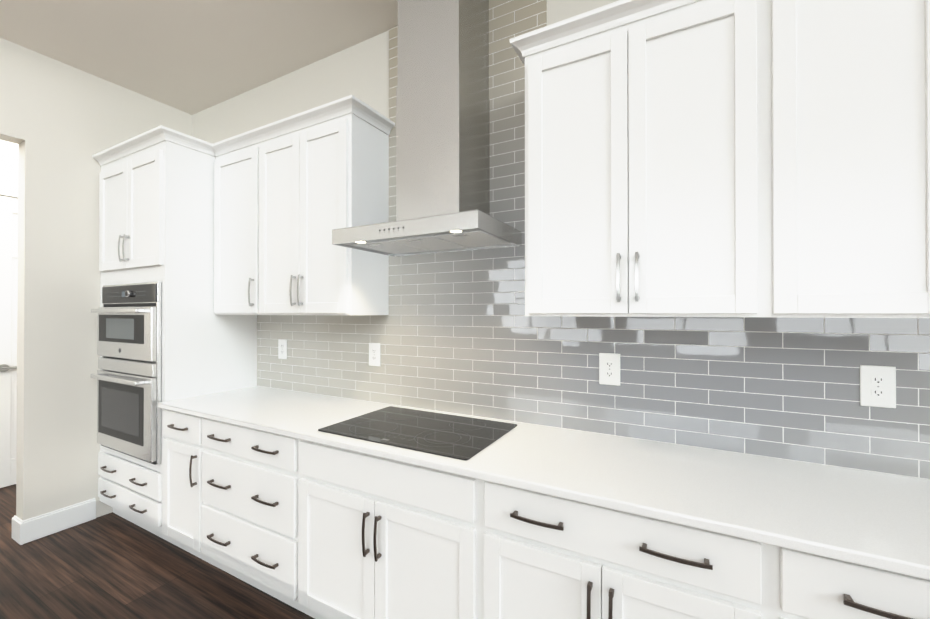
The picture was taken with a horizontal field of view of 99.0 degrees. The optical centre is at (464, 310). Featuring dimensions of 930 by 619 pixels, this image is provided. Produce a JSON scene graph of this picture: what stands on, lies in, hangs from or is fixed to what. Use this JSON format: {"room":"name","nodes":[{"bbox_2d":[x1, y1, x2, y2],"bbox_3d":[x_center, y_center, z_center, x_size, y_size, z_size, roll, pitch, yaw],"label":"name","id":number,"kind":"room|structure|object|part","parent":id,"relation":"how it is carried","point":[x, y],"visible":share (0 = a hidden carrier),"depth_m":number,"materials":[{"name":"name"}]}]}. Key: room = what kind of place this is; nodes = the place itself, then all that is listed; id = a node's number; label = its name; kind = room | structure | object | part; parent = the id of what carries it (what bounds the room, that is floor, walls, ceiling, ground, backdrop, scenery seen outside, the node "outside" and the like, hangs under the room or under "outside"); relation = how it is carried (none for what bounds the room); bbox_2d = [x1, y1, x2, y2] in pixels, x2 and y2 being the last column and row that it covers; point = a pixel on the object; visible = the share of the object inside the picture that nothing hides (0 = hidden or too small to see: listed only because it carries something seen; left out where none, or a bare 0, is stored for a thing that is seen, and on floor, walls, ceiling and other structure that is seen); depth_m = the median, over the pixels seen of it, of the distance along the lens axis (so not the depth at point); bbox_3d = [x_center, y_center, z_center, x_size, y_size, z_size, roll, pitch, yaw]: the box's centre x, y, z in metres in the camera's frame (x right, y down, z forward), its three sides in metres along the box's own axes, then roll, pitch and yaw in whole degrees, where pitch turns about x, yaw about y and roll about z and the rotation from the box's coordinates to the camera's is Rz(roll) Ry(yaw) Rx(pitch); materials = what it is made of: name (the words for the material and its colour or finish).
{"room":"kitchen","nodes":[
{"label":"kitchen","id":0,"kind":"room"},
{"bbox_2d":[0,140,17,197],"bbox_3d":[-4.549,-0.102,2.156,0.130,3.150,6.930,0,0,28],"label":"wall","id":1,"kind":"structure","parent":0,"point":[8,163],"depth_m":3.33,"materials":[{"name":"paint"}]},
{"bbox_2d":[0,184,17,487],"bbox_3d":[-3.673,0.218,3.596,0.095,2.525,0.990,0,0,28],"label":"door","id":2,"kind":"structure","parent":1,"relation":"in","point":[8,309],"depth_m":3.33,"materials":[{"name":"white wood"}]},
{"bbox_2d":[0,37,191,519],"bbox_3d":[-3.723,-0.108,0.952,0.130,3.150,5.600,0,0,28],"label":"wall","id":3,"kind":"structure","parent":0,"point":[61,123],"depth_m":2.66,"materials":[{"name":"paint"}]},
{"bbox_2d":[12,515,19,539],"bbox_3d":[-2.690,1.404,3.003,0.016,0.147,0.996,0,0,28],"label":"baseboard","id":4,"kind":"structure","parent":3,"relation":"attached to","point":[15,517],"depth_m":2.55,"materials":[{"name":"white wood"}]},
{"bbox_2d":[16,498,95,544],"bbox_3d":[-2.712,1.402,2.656,0.016,0.147,0.367,0,0,28],"label":"baseboard","id":5,"kind":"structure","parent":3,"relation":"attached to","point":[40,526],"depth_m":2.63,"materials":[{"name":"white wood"}]},
{"bbox_2d":[0,484,314,618],"bbox_3d":[-0.699,1.522,-0.014,8.960,0.120,7.060,0,0,28],"label":"floor","id":6,"kind":"structure","parent":0,"point":[111,565],"depth_m":2.17,"materials":[{"name":"brown wood"}]},
{"bbox_2d":[90,141,256,545],"bbox_3d":[-2.104,0.219,2.853,0.898,2.515,0.706,0,0,28],"label":"tall cabinet","id":7,"kind":"object","parent":6,"relation":"on","point":[165,333],"visible":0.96,"depth_m":2.56,"materials":[{"name":"white wood"}]},
{"bbox_2d":[162,409,197,556],"bbox_3d":[-1.502,1.030,2.571,0.425,0.890,0.623,0,0,28],"label":"base cabinet","id":8,"kind":"object","parent":6,"relation":"on","point":[180,430],"depth_m":2.30,"materials":[{"name":"white wood"}]},
{"bbox_2d":[198,417,305,613],"bbox_3d":[-0.968,1.029,2.281,0.926,0.890,0.623,0,0,28],"label":"base cabinet","id":9,"kind":"object","parent":6,"relation":"on","point":[252,482],"depth_m":1.97,"materials":[{"name":"white wood"}]},
{"bbox_2d":[157,386,929,579],"bbox_3d":[0.697,0.564,1.369,5.440,0.030,0.643,0,0,28],"label":"countertop","id":10,"kind":"structure","parent":9,"relation":"on","point":[878,520],"depth_m":1.29,"materials":[{"name":"white stone"}]},
{"bbox_2d":[318,406,516,460],"bbox_3d":[-0.212,0.548,1.863,0.780,0.006,0.521,0,0,28],"label":"glass cooktop","id":11,"kind":"object","parent":10,"relation":"in","point":[456,437],"visible":0.98,"depth_m":1.81,"materials":[{"name":"black glass"}]},
{"bbox_2d":[306,441,481,618],"bbox_3d":[-0.215,1.027,1.873,0.935,0.890,0.623,0,0,28],"label":"base cabinet","id":12,"kind":"object","parent":6,"relation":"on","point":[316,530],"depth_m":1.57,"materials":[{"name":"white wood"}]},
{"bbox_2d":[482,480,781,618],"bbox_3d":[0.555,1.024,1.456,0.815,0.890,0.623,0,0,28],"label":"base cabinet","id":13,"kind":"object","parent":6,"relation":"on","point":[544,556],"depth_m":1.17,"materials":[{"name":"white wood"}]},
{"bbox_2d":[782,547,929,618],"bbox_3d":[1.273,1.022,1.066,0.820,0.890,0.623,0,0,28],"label":"base cabinet","id":14,"kind":"object","parent":6,"relation":"on","point":[813,586],"depth_m":0.92,"materials":[{"name":"white wood"}]},
{"bbox_2d":[0,0,397,114],"bbox_3d":[-0.699,-1.748,0.003,8.960,0.120,7.060,0,0,28],"label":"ceiling","id":15,"kind":"structure","parent":0,"point":[191,57],"depth_m":2.44,"materials":[{"name":"paint"}]},
{"bbox_2d":[192,0,929,479],"bbox_3d":[0.953,-0.104,1.676,7.660,3.150,0.130,0,0,28],"label":"wall","id":16,"kind":"structure","parent":0,"point":[360,70],"depth_m":2.65,"materials":[{"name":"paint"}]},
{"bbox_2d":[208,126,263,314],"bbox_3d":[-1.376,-0.537,2.678,0.552,1.130,0.329,0,0,28],"label":"upper cabinet","id":17,"kind":"object","parent":16,"relation":"attached to","point":[239,173],"depth_m":2.53,"materials":[{"name":"white wood"}]},
{"bbox_2d":[264,96,391,314],"bbox_3d":[-0.891,-0.538,2.415,0.823,1.130,0.329,0,0,28],"label":"upper cabinet","id":18,"kind":"object","parent":16,"relation":"attached to","point":[319,179],"depth_m":2.22,"materials":[{"name":"white wood"}]},
{"bbox_3d":[-1.526,-1.071,2.575,2.186,0.062,0.644,0,0,28],"label":"crown","id":19,"kind":"part","parent":18,"relation":"part of","materials":[{"name":"white wood"}]},
{"bbox_2d":[332,0,521,256],"bbox_3d":[-0.180,-0.998,1.937,0.785,1.359,0.482,0,0,28],"label":"range hood","id":20,"kind":"object","parent":16,"relation":"attached to","point":[442,150],"visible":1,"depth_m":1.85,"materials":[{"name":"silver metal"}]},
{"bbox_2d":[257,0,929,478],"bbox_3d":[1.314,-0.566,1.403,6.498,2.228,0.007,0,0,28],"label":"tile backsplash","id":21,"kind":"structure","parent":16,"relation":"attached to","point":[455,332],"depth_m":1.84,"materials":[{"name":"grey tile"}]},
{"bbox_2d":[278,339,286,358],"bbox_3d":[-1.288,0.271,2.800,0.089,0.140,0.008,0,0,28],"label":"electrical outlet","id":22,"kind":"object","parent":21,"relation":"attached to","point":[282,348],"visible":1,"depth_m":2.80,"materials":[{"name":"white plastic"}]},
{"bbox_2d":[369,343,379,365],"bbox_3d":[-0.547,0.265,2.399,0.089,0.140,0.008,0,0,28],"label":"electrical outlet","id":23,"kind":"object","parent":21,"relation":"attached to","point":[374,354],"visible":1,"depth_m":2.40,"materials":[{"name":"white plastic"}]},
{"bbox_2d":[599,353,619,385],"bbox_3d":[0.639,0.259,1.756,0.089,0.140,0.008,0,0,28],"label":"electrical outlet","id":24,"kind":"object","parent":21,"relation":"attached to","point":[609,368],"visible":1,"depth_m":1.75,"materials":[{"name":"white plastic"}]},
{"bbox_2d":[860,365,895,407],"bbox_3d":[1.398,0.257,1.344,0.089,0.140,0.008,0,0,28],"label":"electrical outlet","id":25,"kind":"object","parent":21,"relation":"attached to","point":[877,386],"visible":1,"depth_m":1.34,"materials":[{"name":"white plastic"}]},
{"bbox_2d":[520,0,771,316],"bbox_3d":[0.664,-0.542,1.572,0.795,1.130,0.329,0,0,28],"label":"upper cabinet","id":26,"kind":"object","parent":16,"relation":"attached to","point":[734,158],"depth_m":1.40,"materials":[{"name":"white wood"}]},
{"bbox_2d":[772,0,929,317],"bbox_3d":[1.376,-0.544,1.186,0.825,1.130,0.329,0,0,28],"label":"upper cabinet","id":27,"kind":"object","parent":16,"relation":"attached to","point":[851,78],"depth_m":1.15,"materials":[{"name":"white wood"}]},
{"bbox_3d":[1.696,-1.079,0.995,3.258,0.062,0.349,0,0,28],"label":"crown","id":28,"kind":"part","parent":27,"relation":"part of","materials":[{"name":"white wood"}]}
]}

